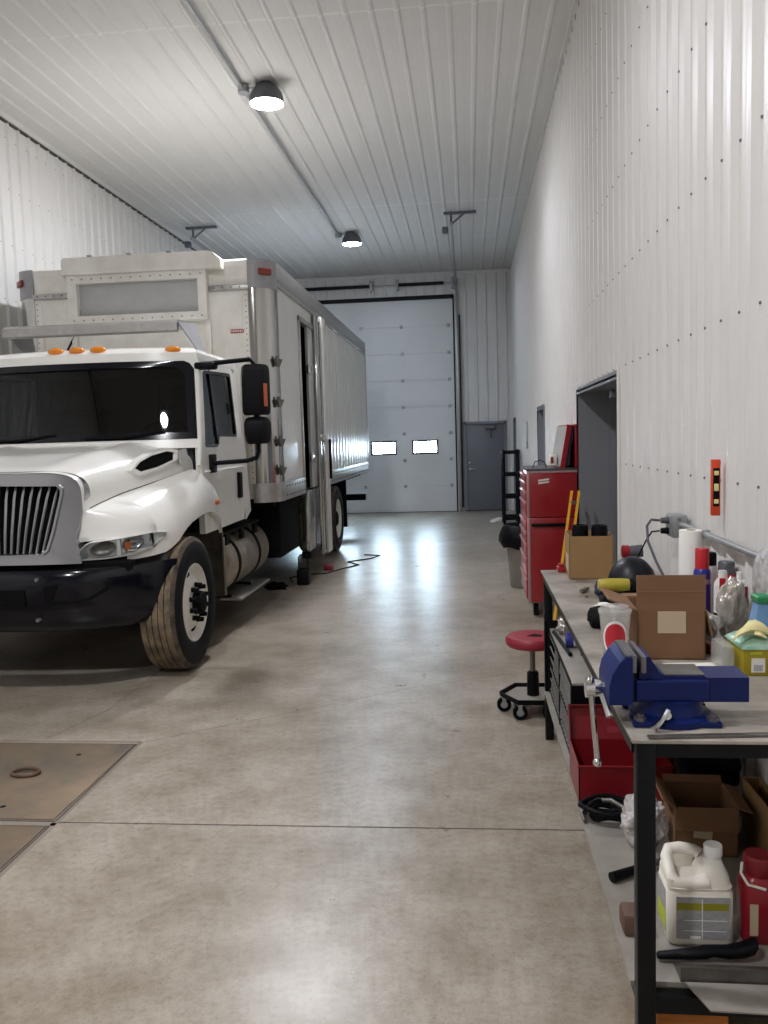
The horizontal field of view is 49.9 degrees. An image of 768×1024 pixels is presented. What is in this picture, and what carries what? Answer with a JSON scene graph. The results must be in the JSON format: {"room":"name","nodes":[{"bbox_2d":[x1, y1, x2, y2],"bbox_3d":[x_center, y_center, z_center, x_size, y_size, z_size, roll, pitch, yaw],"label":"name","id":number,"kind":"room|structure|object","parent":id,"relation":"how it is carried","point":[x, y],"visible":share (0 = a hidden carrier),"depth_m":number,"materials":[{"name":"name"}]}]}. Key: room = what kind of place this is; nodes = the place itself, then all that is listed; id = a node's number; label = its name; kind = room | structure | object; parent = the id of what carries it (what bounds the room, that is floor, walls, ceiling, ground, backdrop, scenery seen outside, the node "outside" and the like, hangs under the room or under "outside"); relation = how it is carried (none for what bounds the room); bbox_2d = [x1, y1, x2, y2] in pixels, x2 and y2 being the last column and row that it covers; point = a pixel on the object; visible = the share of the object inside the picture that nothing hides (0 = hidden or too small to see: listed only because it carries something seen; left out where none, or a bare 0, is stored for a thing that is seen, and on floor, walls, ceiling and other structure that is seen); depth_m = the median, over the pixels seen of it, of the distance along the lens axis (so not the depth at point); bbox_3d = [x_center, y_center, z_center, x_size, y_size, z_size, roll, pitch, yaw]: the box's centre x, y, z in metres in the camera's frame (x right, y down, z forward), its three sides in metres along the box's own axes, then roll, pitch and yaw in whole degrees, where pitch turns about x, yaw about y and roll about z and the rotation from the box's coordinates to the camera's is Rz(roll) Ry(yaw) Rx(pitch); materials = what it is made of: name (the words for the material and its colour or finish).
{"room":"auto repair garage","nodes":[
{"label":"auto repair garage","id":0,"kind":"room"},
{"bbox_2d":[0,120,193,354],"bbox_3d":[-4.537,-1.450,6.290,0.026,5.500,26.800,-1,5,6],"label":"wall","id":1,"kind":"structure","parent":0,"point":[50,212],"depth_m":10.27,"materials":[{"name":"white metal"}]},
{"bbox_2d":[0,116,196,250],"bbox_3d":[-4.627,-4.116,6.058,0.046,0.025,26.800,-1,5,6],"label":"trim","id":2,"kind":"structure","parent":1,"relation":"attached to","point":[1,118],"depth_m":11.14,"materials":[{"name":"grey metal"}]},
{"bbox_2d":[0,110,201,250],"bbox_3d":[-4.617,-4.159,6.053,0.070,0.060,26.800,-1,5,6],"label":"trim","id":3,"kind":"structure","parent":1,"relation":"attached to","point":[4,115],"depth_m":11.18,"materials":[{"name":"white metal"}]},
{"bbox_2d":[0,0,572,278],"bbox_3d":[-1.560,-4.242,5.731,6.180,0.020,26.800,-1,5,6],"label":"ceiling","id":4,"kind":"structure","parent":0,"point":[396,116],"depth_m":9.50,"materials":[{"name":"white metal"}]},
{"bbox_2d":[184,0,341,238],"bbox_3d":[-1.990,-4.018,3.833,0.124,0.070,22.812,-1,5,6],"label":"conduit","id":5,"kind":"object","parent":4,"relation":"attached to","point":[243,89],"visible":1,"depth_m":8.71,"materials":[{"name":"white metal"}]},
{"bbox_2d":[249,80,283,110],"bbox_3d":[-1.241,-4.421,8.710,0.355,0.282,0.355,-6,7,-43],"label":"ceiling lamp","id":6,"kind":"object","parent":4,"relation":"attached to","point":[265,96],"visible":0.95,"depth_m":8.61,"materials":[{"name":"grey metal"}]},
{"bbox_2d":[341,231,361,246],"bbox_3d":[-0.589,-4.997,15.050,0.355,0.282,0.355,-6,7,-43],"label":"ceiling lamp","id":7,"kind":"object","parent":4,"relation":"attached to","point":[351,239],"visible":0.99,"depth_m":14.94,"materials":[{"name":"grey metal"}]},
{"bbox_2d":[0,510,767,1023],"bbox_3d":[-1.048,1.202,6.172,7.080,0.030,27.000,-1,5,6],"label":"floor","id":8,"kind":"structure","parent":0,"point":[334,815],"depth_m":3.81,"materials":[{"name":"concrete"}]},
{"bbox_2d":[0,250,368,668],"bbox_3d":[-2.164,-1.020,10.935,3.180,3.690,11.010,-1,5,6],"label":"box truck","id":9,"kind":"object","parent":8,"relation":"on","point":[173,425],"visible":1,"depth_m":6.96,"materials":[{"name":"metal"}]},
{"bbox_2d":[16,280,22,288],"bbox_3d":[-3.854,-2.409,8.742,0.030,0.070,0.150,-6,7,-41],"label":"marker lamp","id":10,"kind":"object","parent":9,"relation":"attached to","point":[19,284],"depth_m":8.72,"materials":[{"name":"brown plastic"}]},
{"bbox_2d":[0,471,90,565],"bbox_3d":[-2.676,0.042,5.833,1.207,0.647,0.253,-1,5,6],"label":"grille","id":11,"kind":"object","parent":9,"relation":"attached to","point":[45,516],"depth_m":5.77,"materials":[{"name":"grey"}]},
{"bbox_2d":[48,348,63,354],"bbox_3d":[-2.771,-1.353,6.979,0.140,0.059,0.098,-1,5,6],"label":"lamp","id":12,"kind":"object","parent":9,"relation":"attached to","point":[54,351],"depth_m":6.94,"materials":[{"name":"orange plastic"}]},
{"bbox_2d":[69,347,84,353],"bbox_3d":[-2.588,-1.356,6.957,0.140,0.059,0.098,-1,5,6],"label":"lamp","id":13,"kind":"object","parent":9,"relation":"attached to","point":[75,350],"depth_m":6.92,"materials":[{"name":"orange plastic"}]},
{"bbox_2d":[0,442,192,512],"bbox_3d":[-2.624,-0.288,6.396,2.000,0.504,1.250,-1,5,6],"label":"hood","id":14,"kind":"object","parent":9,"relation":"attached to","point":[36,477],"depth_m":6.11,"materials":[{"name":"white metal"}]},
{"bbox_2d":[90,346,105,352],"bbox_3d":[-2.404,-1.360,6.941,0.140,0.059,0.098,-1,5,6],"label":"lamp","id":15,"kind":"object","parent":9,"relation":"attached to","point":[97,349],"depth_m":6.91,"materials":[{"name":"orange plastic"}]},
{"bbox_2d":[125,448,188,475],"bbox_3d":[-1.785,-0.400,6.485,0.086,0.203,0.660,1,6,28],"label":"vent","id":16,"kind":"object","parent":9,"relation":"attached to","point":[144,461],"depth_m":6.50,"materials":[{"name":"white paint"}]},
{"bbox_2d":[165,346,180,351],"bbox_3d":[-1.782,-1.369,6.970,0.140,0.059,0.098,-1,5,6],"label":"lamp","id":17,"kind":"object","parent":9,"relation":"attached to","point":[171,348],"depth_m":6.93,"materials":[{"name":"orange plastic"}]},
{"bbox_2d":[194,357,270,472],"bbox_3d":[-1.277,-0.824,7.024,0.610,0.970,0.165,-1,5,6],"label":"mirror","id":18,"kind":"object","parent":9,"relation":"attached to","point":[255,378],"depth_m":6.96,"materials":[{"name":"black mirror"}]},
{"bbox_2d":[244,417,270,443],"bbox_3d":[-1.083,-0.694,7.028,0.220,0.230,0.136,-1,5,6],"label":"mirror","id":19,"kind":"object","parent":9,"relation":"attached to","point":[257,430],"depth_m":6.97,"materials":[{"name":"black plastic"}]},
{"bbox_2d":[258,268,270,275],"bbox_3d":[-1.223,-2.463,8.467,0.150,0.070,0.030,-5,6,-37],"label":"marker lamp","id":20,"kind":"object","parent":9,"relation":"attached to","point":[261,271],"depth_m":8.45,"materials":[{"name":"red plastic"}]},
{"bbox_2d":[264,581,288,589],"bbox_3d":[-1.269,0.863,9.740,0.295,0.093,0.157,-1,5,6],"label":"rag","id":21,"kind":"object","parent":8,"relation":"on","point":[274,585],"visible":1,"depth_m":9.70,"materials":[{"name":"black fabric"}]},
{"bbox_2d":[297,554,310,584],"bbox_3d":[-0.975,0.693,10.015,0.145,0.367,0.160,-1,5,6],"label":"case","id":22,"kind":"object","parent":8,"relation":"on","point":[303,574],"visible":1,"depth_m":9.95,"materials":[{"name":"black plastic"}]},
{"bbox_2d":[324,564,333,570],"bbox_3d":[-0.737,0.739,11.054,0.120,0.079,0.120,-1,5,6],"label":"case","id":23,"kind":"object","parent":8,"relation":"on","point":[327,567],"visible":1,"depth_m":11.00,"materials":[{"name":"red plastic"}]},
{"bbox_2d":[289,554,380,581],"bbox_3d":[-0.627,0.751,11.256,0.388,0.016,2.381,1,6,25],"label":"cable","id":24,"kind":"object","parent":8,"relation":"on","point":[364,554],"visible":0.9,"depth_m":11.28,"materials":[{"name":"black plastic"}]},
{"bbox_2d":[499,522,522,588],"bbox_3d":[1.599,0.491,9.419,0.576,0.719,0.579,-1,5,6],"label":"trash bin","id":25,"kind":"object","parent":8,"relation":"on","point":[509,535],"visible":0.48,"depth_m":9.28,"materials":[{"name":"grey plastic"}]},
{"bbox_2d":[501,449,520,524],"bbox_3d":[2.492,-0.501,16.252,0.350,1.450,0.620,-1,5,6],"label":"hand truck","id":26,"kind":"object","parent":8,"relation":"on","point":[516,452],"visible":0.92,"depth_m":15.98,"materials":[{"name":"black plastic"}]},
{"bbox_2d":[497,630,544,719],"bbox_3d":[0.927,1.001,5.143,0.450,0.490,0.364,-1,5,6],"label":"stool","id":27,"kind":"object","parent":8,"relation":"on","point":[531,692],"visible":0.66,"depth_m":5.11,"materials":[{"name":"red plastic"}]},
{"bbox_2d":[499,683,544,704],"bbox_3d":[0.931,1.135,5.155,0.420,0.033,0.364,-1,5,6],"label":"tray","id":28,"kind":"object","parent":27,"relation":"on","point":[517,693],"depth_m":5.13,"materials":[{"name":"black plastic"}]},
{"bbox_2d":[519,510,577,614],"bbox_3d":[1.624,0.484,8.204,0.490,0.945,0.940,-1,5,6],"label":"base cabinet","id":29,"kind":"object","parent":8,"relation":"on","point":[542,538],"visible":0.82,"depth_m":7.78,"materials":[{"name":"red metal"}]},
{"bbox_2d":[519,424,577,517],"bbox_3d":[1.603,-0.420,8.143,0.491,0.862,0.903,-1,5,6],"label":"tool chest","id":30,"kind":"object","parent":29,"relation":"on","point":[544,491],"visible":0.98,"depth_m":7.73,"materials":[{"name":"red metal"}]},
{"bbox_2d":[532,460,555,467],"bbox_3d":[1.533,-0.458,7.845,0.232,0.080,0.099,3,7,42],"label":"dish","id":31,"kind":"object","parent":30,"relation":"on","point":[548,466],"visible":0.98,"depth_m":7.78,"materials":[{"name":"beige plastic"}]},
{"bbox_2d":[548,455,556,466],"bbox_3d":[1.631,-0.494,7.986,0.070,0.120,0.154,-1,5,6],"label":"charger","id":32,"kind":"object","parent":30,"relation":"on","point":[552,459],"visible":0.78,"depth_m":7.91,"materials":[{"name":"beige plastic"}]},
{"bbox_2d":[553,491,579,619],"bbox_3d":[1.512,0.470,6.892,0.094,1.210,1.295,0,5,21],"label":"step ladder","id":33,"kind":"object","parent":8,"relation":"on","point":[571,492],"visible":0.25,"depth_m":7.21,"materials":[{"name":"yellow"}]},
{"bbox_2d":[541,569,767,1023],"bbox_3d":[1.060,0.918,3.351,0.629,0.963,2.630,-1,5,6],"label":"workbench","id":34,"kind":"object","parent":8,"relation":"on","point":[610,849],"depth_m":2.22,"materials":[{"name":"metal"}]},
{"bbox_2d":[556,563,565,571],"bbox_3d":[0.981,0.306,4.577,0.045,0.045,0.075,-1,5,6],"label":"case","id":35,"kind":"object","parent":34,"relation":"on","point":[560,567],"visible":1,"depth_m":4.54,"materials":[{"name":"plastic"}]},
{"bbox_2d":[579,587,589,592],"bbox_3d":[0.962,0.373,3.958,0.021,0.021,0.084,2,6,37],"label":"bit","id":36,"kind":"object","parent":34,"relation":"on","point":[585,589],"visible":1,"depth_m":3.94,"materials":[{"name":"metal"}]},
{"bbox_2d":[565,530,613,578],"bbox_3d":[1.097,0.225,4.430,0.235,0.225,0.288,-1,5,6],"label":"cardboard box","id":37,"kind":"object","parent":34,"relation":"on","point":[586,557],"visible":0.82,"depth_m":4.29,"materials":[{"name":"brown cardboard"}]},
{"bbox_2d":[572,524,587,535],"bbox_3d":[1.044,0.202,4.393,0.086,0.269,0.086,-1,5,6],"label":"roll","id":38,"kind":"object","parent":37,"relation":"in","point":[577,529],"visible":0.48,"depth_m":4.35,"materials":[{"name":"black plastic"}]},
{"bbox_2d":[591,524,607,535],"bbox_3d":[1.139,0.202,4.362,0.086,0.269,0.086,-1,5,6],"label":"roll","id":39,"kind":"object","parent":37,"relation":"in","point":[596,529],"visible":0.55,"depth_m":4.32,"materials":[{"name":"black plastic"}]},
{"bbox_2d":[594,580,603,595],"bbox_3d":[1.015,0.354,3.843,0.071,0.076,0.098,-1,5,6],"label":"rag","id":40,"kind":"object","parent":34,"relation":"on","point":[597,592],"visible":0.23,"depth_m":3.82,"materials":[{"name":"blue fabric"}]},
{"bbox_2d":[587,605,612,627],"bbox_3d":[0.844,0.410,3.237,0.096,0.081,0.129,-1,5,6],"label":"pouch","id":41,"kind":"object","parent":34,"relation":"on","point":[599,616],"visible":0.94,"depth_m":3.21,"materials":[{"name":"black"}]},
{"bbox_2d":[594,602,615,609],"bbox_3d":[0.948,0.404,3.551,0.083,0.032,0.065,-3,5,-12],"label":"crumpled tissue","id":42,"kind":"object","parent":34,"relation":"on","point":[611,606],"visible":0.52,"depth_m":3.54,"materials":[{"name":"white paper"}]},
{"bbox_2d":[544,620,672,759],"bbox_3d":[1.090,0.838,4.038,0.508,0.400,1.037,-1,5,6],"label":"drawer unit","id":43,"kind":"object","parent":34,"relation":"on","point":[565,675],"visible":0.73,"depth_m":3.96,"materials":[{"name":"black metal"}]},
{"bbox_2d":[552,630,571,655],"bbox_3d":[0.899,0.661,4.182,0.023,0.021,0.473,-2,5,2],"label":"rod","id":44,"kind":"object","parent":43,"relation":"on","point":[554,632],"visible":1,"depth_m":4.13,"materials":[{"name":"black plastic"}]},
{"bbox_2d":[556,616,568,634],"bbox_3d":[0.980,0.598,4.411,0.127,0.104,0.124,-1,5,6],"label":"foil","id":45,"kind":"object","parent":43,"relation":"on","point":[561,627],"visible":0.44,"depth_m":4.38,"materials":[{"name":"silver metal"}]},
{"bbox_2d":[565,632,576,646],"bbox_3d":[0.949,0.638,4.129,0.076,0.073,0.074,-1,5,6],"label":"tin","id":46,"kind":"object","parent":43,"relation":"on","point":[569,641],"visible":0.49,"depth_m":4.10,"materials":[{"name":"blue metal"}]},
{"bbox_2d":[603,621,626,653],"bbox_3d":[0.756,0.401,2.704,0.108,0.196,0.108,-1,5,6],"label":"drink cup","id":47,"kind":"object","parent":34,"relation":"on","point":[614,630],"visible":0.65,"depth_m":2.66,"materials":[{"name":"white"}]},
{"bbox_2d":[597,578,635,604],"bbox_3d":[1.034,0.350,3.660,0.170,0.114,0.090,-1,5,6],"label":"cordless drill","id":48,"kind":"object","parent":34,"relation":"on","point":[613,584],"visible":0.7,"depth_m":3.63,"materials":[{"name":"yellow plastic"}]},
{"bbox_2d":[568,704,673,803],"bbox_3d":[0.940,0.961,3.321,0.361,0.289,0.347,-1,5,6],"label":"toolbox","id":49,"kind":"object","parent":34,"relation":"on","point":[615,776],"visible":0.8,"depth_m":3.44,"materials":[{"name":"metal"}]},
{"bbox_2d":[619,902,633,935],"bbox_3d":[0.715,1.164,2.364,0.070,0.065,0.080,-1,5,6],"label":"block","id":50,"kind":"object","parent":34,"relation":"on","point":[626,909],"visible":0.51,"depth_m":2.34,"materials":[{"name":"pink"}]},
{"bbox_2d":[608,556,654,593],"bbox_3d":[1.159,0.296,3.854,0.230,0.180,0.281,-1,5,6],"label":"helmet","id":51,"kind":"object","parent":34,"relation":"on","point":[627,567],"visible":0.56,"depth_m":3.79,"materials":[{"name":"black plastic"}]},
{"bbox_2d":[621,544,642,557],"bbox_3d":[1.275,0.258,4.243,0.104,0.182,0.080,-1,5,6],"label":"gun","id":52,"kind":"object","parent":34,"relation":"on","point":[626,550],"visible":0.55,"depth_m":4.21,"materials":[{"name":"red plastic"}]},
{"bbox_2d":[608,844,663,882],"bbox_3d":[0.857,1.144,2.661,0.284,0.045,0.110,-5,6,-35],"label":"tool","id":53,"kind":"object","parent":34,"relation":"on","point":[614,876],"visible":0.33,"depth_m":2.63,"materials":[{"name":"black plastic"}]},
{"bbox_2d":[619,793,668,847],"bbox_3d":[0.899,1.054,2.848,0.157,0.189,0.139,1,6,32],"label":"clear bag","id":54,"kind":"object","parent":34,"relation":"on","point":[627,815],"visible":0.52,"depth_m":2.82,"materials":[{"name":"plastic"}]},
{"bbox_2d":[637,527,668,556],"bbox_3d":[1.291,0.214,4.016,0.192,0.289,0.053,3,7,43],"label":"power cable","id":55,"kind":"object","parent":34,"relation":"on","point":[665,530],"visible":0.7,"depth_m":3.96,"materials":[{"name":"black plastic"}]},
{"bbox_2d":[599,575,712,659],"bbox_3d":[0.935,0.335,2.901,0.342,0.283,0.347,-1,5,6],"label":"cardboard box","id":56,"kind":"object","parent":34,"relation":"on","point":[667,616],"visible":0.92,"depth_m":2.73,"materials":[{"name":"brown cardboard"}]},
{"bbox_2d":[544,689,767,987],"bbox_3d":[1.073,1.106,3.363,0.612,0.014,2.516,-1,5,6],"label":"shelf","id":57,"kind":"object","parent":34,"relation":"attached to","point":[610,849],"depth_m":2.61,"materials":[{"name":"metal"}]},
{"bbox_2d":[646,517,668,574],"bbox_3d":[1.292,0.208,3.813,0.109,0.340,0.352,-1,5,6],"label":"power cable","id":58,"kind":"object","parent":34,"relation":"on","point":[663,519],"visible":0.76,"depth_m":3.93,"materials":[{"name":"grey plastic"}]},
{"bbox_2d":[584,640,748,766],"bbox_3d":[0.740,0.515,2.184,0.405,0.316,0.233,-1,5,6],"label":"bench vise","id":59,"kind":"object","parent":34,"relation":"attached to","point":[655,696],"visible":1,"depth_m":2.13,"materials":[{"name":"blue metal"}]},
{"bbox_2d":[663,662,716,665],"bbox_3d":[0.985,0.498,2.628,0.160,0.004,0.120,-1,5,3],"label":"paper sheet","id":60,"kind":"object","parent":34,"relation":"on","point":[699,663],"visible":0.29,"depth_m":2.67,"materials":[{"name":"white paper"}]},
{"bbox_2d":[679,529,703,574],"bbox_3d":[1.316,0.242,3.541,0.100,0.333,0.100,-1,5,6],"label":"paper towel roll","id":61,"kind":"object","parent":34,"relation":"on","point":[689,539],"visible":0.59,"depth_m":3.50,"materials":[{"name":"white paper"}]},
{"bbox_2d":[658,840,732,945],"bbox_3d":[0.877,1.062,2.332,0.181,0.265,0.143,-1,5,6],"label":"jug","id":62,"kind":"object","parent":34,"relation":"on","point":[695,893],"visible":0.98,"depth_m":2.27,"materials":[{"name":"beige plastic"}]},
{"bbox_2d":[693,547,710,612],"bbox_3d":[1.266,0.288,3.287,0.067,0.290,0.067,-1,5,6],"label":"spray can","id":63,"kind":"object","parent":34,"relation":"on","point":[701,553],"visible":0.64,"depth_m":3.26,"materials":[{"name":"blue"}]},
{"bbox_2d":[656,774,753,856],"bbox_3d":[1.093,1.044,2.860,0.299,0.194,0.250,-1,5,6],"label":"cardboard box","id":64,"kind":"object","parent":34,"relation":"on","point":[699,809],"visible":0.9,"depth_m":2.79,"materials":[{"name":"brown cardboard"}]},
{"bbox_2d":[656,937,758,959],"bbox_3d":[0.865,1.171,2.219,0.260,0.060,0.055,-1,5,6],"label":"tool","id":65,"kind":"object","parent":34,"relation":"on","point":[746,948],"visible":1,"depth_m":2.20,"materials":[{"name":"black plastic"}]},
{"bbox_2d":[647,732,767,739],"bbox_3d":[0.931,0.550,2.039,0.555,0.006,0.021,-2,5,1],"label":"bar","id":66,"kind":"object","parent":34,"relation":"on","point":[748,734],"visible":1,"depth_m":2.04,"materials":[{"name":"metal"}]},
{"bbox_2d":[673,758,741,786],"bbox_3d":[1.225,0.866,3.176,0.225,0.257,0.425,0,5,14],"label":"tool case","id":67,"kind":"object","parent":34,"relation":"on","point":[729,769],"visible":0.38,"depth_m":3.01,"materials":[{"name":"black plastic"}]},
{"bbox_2d":[706,612,717,641],"bbox_3d":[1.157,0.411,2.935,0.049,0.113,0.070,-1,5,6],"label":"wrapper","id":68,"kind":"object","parent":34,"relation":"on","point":[714,627],"visible":0.49,"depth_m":2.91,"materials":[{"name":"plastic"}]},
{"bbox_2d":[706,640,717,653],"bbox_3d":[1.115,0.461,2.819,0.030,0.035,0.070,-1,5,6],"label":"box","id":69,"kind":"object","parent":34,"relation":"on","point":[711,647],"visible":0.8,"depth_m":2.79,"materials":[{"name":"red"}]},
{"bbox_2d":[709,552,717,613],"bbox_3d":[1.330,0.293,3.372,0.060,0.260,0.060,-1,5,6],"label":"spray can","id":70,"kind":"object","parent":34,"relation":"on","point":[713,568],"visible":0.42,"depth_m":3.34,"materials":[{"name":"white metal"}]},
{"bbox_2d":[713,570,727,629],"bbox_3d":[1.286,0.333,3.138,0.065,0.225,0.066,-1,5,6],"label":"spray can","id":71,"kind":"object","parent":34,"relation":"on","point":[722,574],"visible":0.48,"depth_m":3.12,"materials":[{"name":"white metal"}]},
{"bbox_2d":[674,963,767,984],"bbox_3d":[0.991,1.188,2.146,0.445,0.040,0.070,-1,5,6],"label":"steel angle","id":72,"kind":"object","parent":34,"relation":"on","point":[730,974],"visible":1,"depth_m":2.12,"materials":[{"name":"grey metal"}]},
{"bbox_2d":[717,560,734,577],"bbox_3d":[1.335,0.314,3.222,0.068,0.245,0.068,-1,5,6],"label":"spray can","id":73,"kind":"object","parent":34,"relation":"on","point":[727,565],"visible":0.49,"depth_m":3.19,"materials":[{"name":"grey"}]},
{"bbox_2d":[685,982,767,1014],"bbox_3d":[0.982,1.214,2.051,0.425,0.004,0.115,-1,5,6],"label":"sheet","id":74,"kind":"object","parent":34,"relation":"on","point":[717,997],"visible":1,"depth_m":2.07,"materials":[{"name":"white paper"}]},
{"bbox_2d":[715,576,747,639],"bbox_3d":[1.248,0.345,2.962,0.107,0.235,0.101,-1,5,6],"label":"bag","id":75,"kind":"object","parent":34,"relation":"on","point":[731,602],"visible":0.83,"depth_m":2.93,"materials":[{"name":"clear plastic"}]},
{"bbox_2d":[736,571,747,622],"bbox_3d":[1.319,0.336,3.064,0.067,0.230,0.067,-1,5,6],"label":"spray can","id":76,"kind":"object","parent":34,"relation":"on","point":[739,575],"visible":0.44,"depth_m":3.04,"materials":[{"name":"white metal"}]},
{"bbox_2d":[725,630,767,675],"bbox_3d":[1.192,0.439,2.606,0.175,0.112,0.176,-1,5,6],"label":"glove box","id":77,"kind":"object","parent":34,"relation":"on","point":[748,652],"visible":0.94,"depth_m":2.53,"materials":[{"name":"yellow"}]},
{"bbox_2d":[734,619,767,639],"bbox_3d":[1.151,0.366,2.569,0.093,0.053,0.150,2,6,39],"label":"glove","id":78,"kind":"object","parent":77,"relation":"on","point":[758,628],"visible":1,"depth_m":2.54,"materials":[{"name":"yellow rubber"}]},
{"bbox_2d":[747,592,756,621],"bbox_3d":[1.281,0.372,2.838,0.055,0.200,0.106,-1,5,6],"label":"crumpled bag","id":79,"kind":"object","parent":34,"relation":"on","point":[751,602],"visible":0.02,"depth_m":2.86,"materials":[{"name":"plastic"}]},
{"bbox_2d":[737,847,767,944],"bbox_3d":[1.042,1.071,2.303,0.113,0.242,0.098,-1,5,6],"label":"bottle","id":80,"kind":"object","parent":34,"relation":"on","point":[752,877],"visible":0.96,"depth_m":2.27,"materials":[{"name":"red plastic"}]},
{"bbox_2d":[742,777,767,849],"bbox_3d":[1.288,1.048,2.774,0.060,0.190,0.330,-1,5,6],"label":"cardboard box","id":81,"kind":"object","parent":34,"relation":"on","point":[754,789],"visible":0.83,"depth_m":2.83,"materials":[{"name":"brown cardboard"}]},
{"bbox_2d":[749,593,767,626],"bbox_3d":[1.265,0.377,2.734,0.090,0.210,0.072,-1,5,6],"label":"bottle","id":82,"kind":"object","parent":34,"relation":"on","point":[759,610],"visible":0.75,"depth_m":2.70,"materials":[{"name":"blue plastic"}]},
{"bbox_2d":[752,547,767,593],"bbox_3d":[1.292,0.239,2.786,0.045,0.244,0.244,-1,5,6],"label":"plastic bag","id":83,"kind":"object","parent":34,"relation":"on","point":[760,565],"visible":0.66,"depth_m":2.79,"materials":[{"name":"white plastic"}]},
{"bbox_2d":[656,987,727,1023],"bbox_3d":[0.824,1.385,2.309,0.180,0.230,0.295,-1,5,6],"label":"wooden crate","id":84,"kind":"object","parent":8,"relation":"on","point":[660,1018],"visible":0.06,"depth_m":2.16,"materials":[{"name":"orange wood"}]},
{"bbox_2d":[298,268,513,510],"bbox_3d":[-0.113,-2.718,19.233,6.180,5.500,0.026,-1,5,6],"label":"wall","id":85,"kind":"structure","parent":0,"point":[484,299],"depth_m":18.92,"materials":[{"name":"white metal"}]},
{"bbox_2d":[184,210,475,513],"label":"door","id":86,"kind":"structure","parent":85,"relation":"in","point":[409,341],"depth_m":19.16,"materials":[{"name":"white metal"}]},
{"bbox_2d":[317,293,458,508],"bbox_3d":[-0.484,-2.461,19.287,4.480,5.000,0.080,-1,5,6],"label":"trim","id":87,"kind":"structure","parent":85,"relation":"attached to","point":[438,293],"depth_m":18.99,"materials":[{"name":"white"}]},
{"bbox_2d":[295,269,510,281],"bbox_3d":[-0.194,-5.409,18.997,6.180,0.055,0.065,-1,5,6],"label":"trim","id":88,"kind":"structure","parent":85,"relation":"attached to","point":[490,270],"depth_m":18.91,"materials":[{"name":"white metal"}]},
{"bbox_2d":[463,421,507,510],"bbox_3d":[2.356,-1.062,19.146,0.980,2.070,0.192,-1,5,6],"label":"door","id":89,"kind":"structure","parent":85,"relation":"in","point":[484,441],"depth_m":19.14,"materials":[{"name":"grey paint"}]},
{"bbox_2d":[511,0,767,794],"bbox_3d":[1.582,-1.577,5.649,0.026,5.500,26.800,-1,5,6],"label":"wall","id":90,"kind":"structure","parent":0,"point":[642,245],"depth_m":4.33,"materials":[{"name":"white metal"}]},
{"bbox_2d":[513,417,516,511],"bbox_3d":[3.009,-1.021,18.221,0.232,2.110,0.960,-1,5,6],"label":"door","id":91,"kind":"structure","parent":90,"relation":"in","point":[514,419],"depth_m":18.62,"materials":[{"name":"grey paint"}]},
{"bbox_2d":[526,422,527,448],"bbox_3d":[2.464,-1.325,14.262,0.043,0.460,0.080,-1,5,6],"label":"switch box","id":92,"kind":"object","parent":90,"relation":"attached to","point":[526,422],"visible":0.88,"depth_m":14.25,"materials":[{"name":"white metal"}]},
{"bbox_2d":[537,404,545,464],"bbox_3d":[2.333,-0.435,11.656,0.232,2.130,1.110,-1,5,6],"label":"door","id":93,"kind":"structure","parent":90,"relation":"in","point":[540,409],"depth_m":12.11,"materials":[{"name":"grey paint"}]},
{"bbox_2d":[509,0,578,269],"bbox_3d":[1.501,-4.291,5.411,0.065,0.050,26.800,-1,5,6],"label":"trim","id":94,"kind":"structure","parent":90,"relation":"attached to","point":[573,8],"depth_m":9.40,"materials":[{"name":"white metal"}]},
{"bbox_2d":[576,364,620,563],"bbox_3d":[1.891,-0.002,6.646,0.405,2.170,2.225,-1,5,6],"label":"doorway","id":95,"kind":"structure","parent":90,"relation":"in","point":[598,420],"depth_m":7.65,"materials":[{"name":"grey paint"}]},
{"bbox_2d":[666,513,686,537],"bbox_3d":[1.396,0.064,3.948,0.074,0.110,0.135,-1,5,6],"label":"outlet box","id":96,"kind":"object","parent":90,"relation":"attached to","point":[675,519],"visible":0.76,"depth_m":3.89,"materials":[{"name":"grey metal"}]},
{"bbox_2d":[710,459,720,515],"bbox_3d":[1.348,-0.100,3.352,0.038,0.228,0.029,-1,5,6],"label":"spirit level","id":97,"kind":"object","parent":90,"relation":"hanging from","point":[715,463],"visible":1,"depth_m":3.34,"materials":[{"name":"orange"}]},
{"bbox_2d":[679,522,767,561],"bbox_3d":[1.227,0.220,2.107,0.052,0.036,3.585,-1,5,6],"label":"conduit","id":98,"kind":"object","parent":90,"relation":"attached to","point":[706,534],"visible":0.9,"depth_m":3.20,"materials":[{"name":"silver metal"}]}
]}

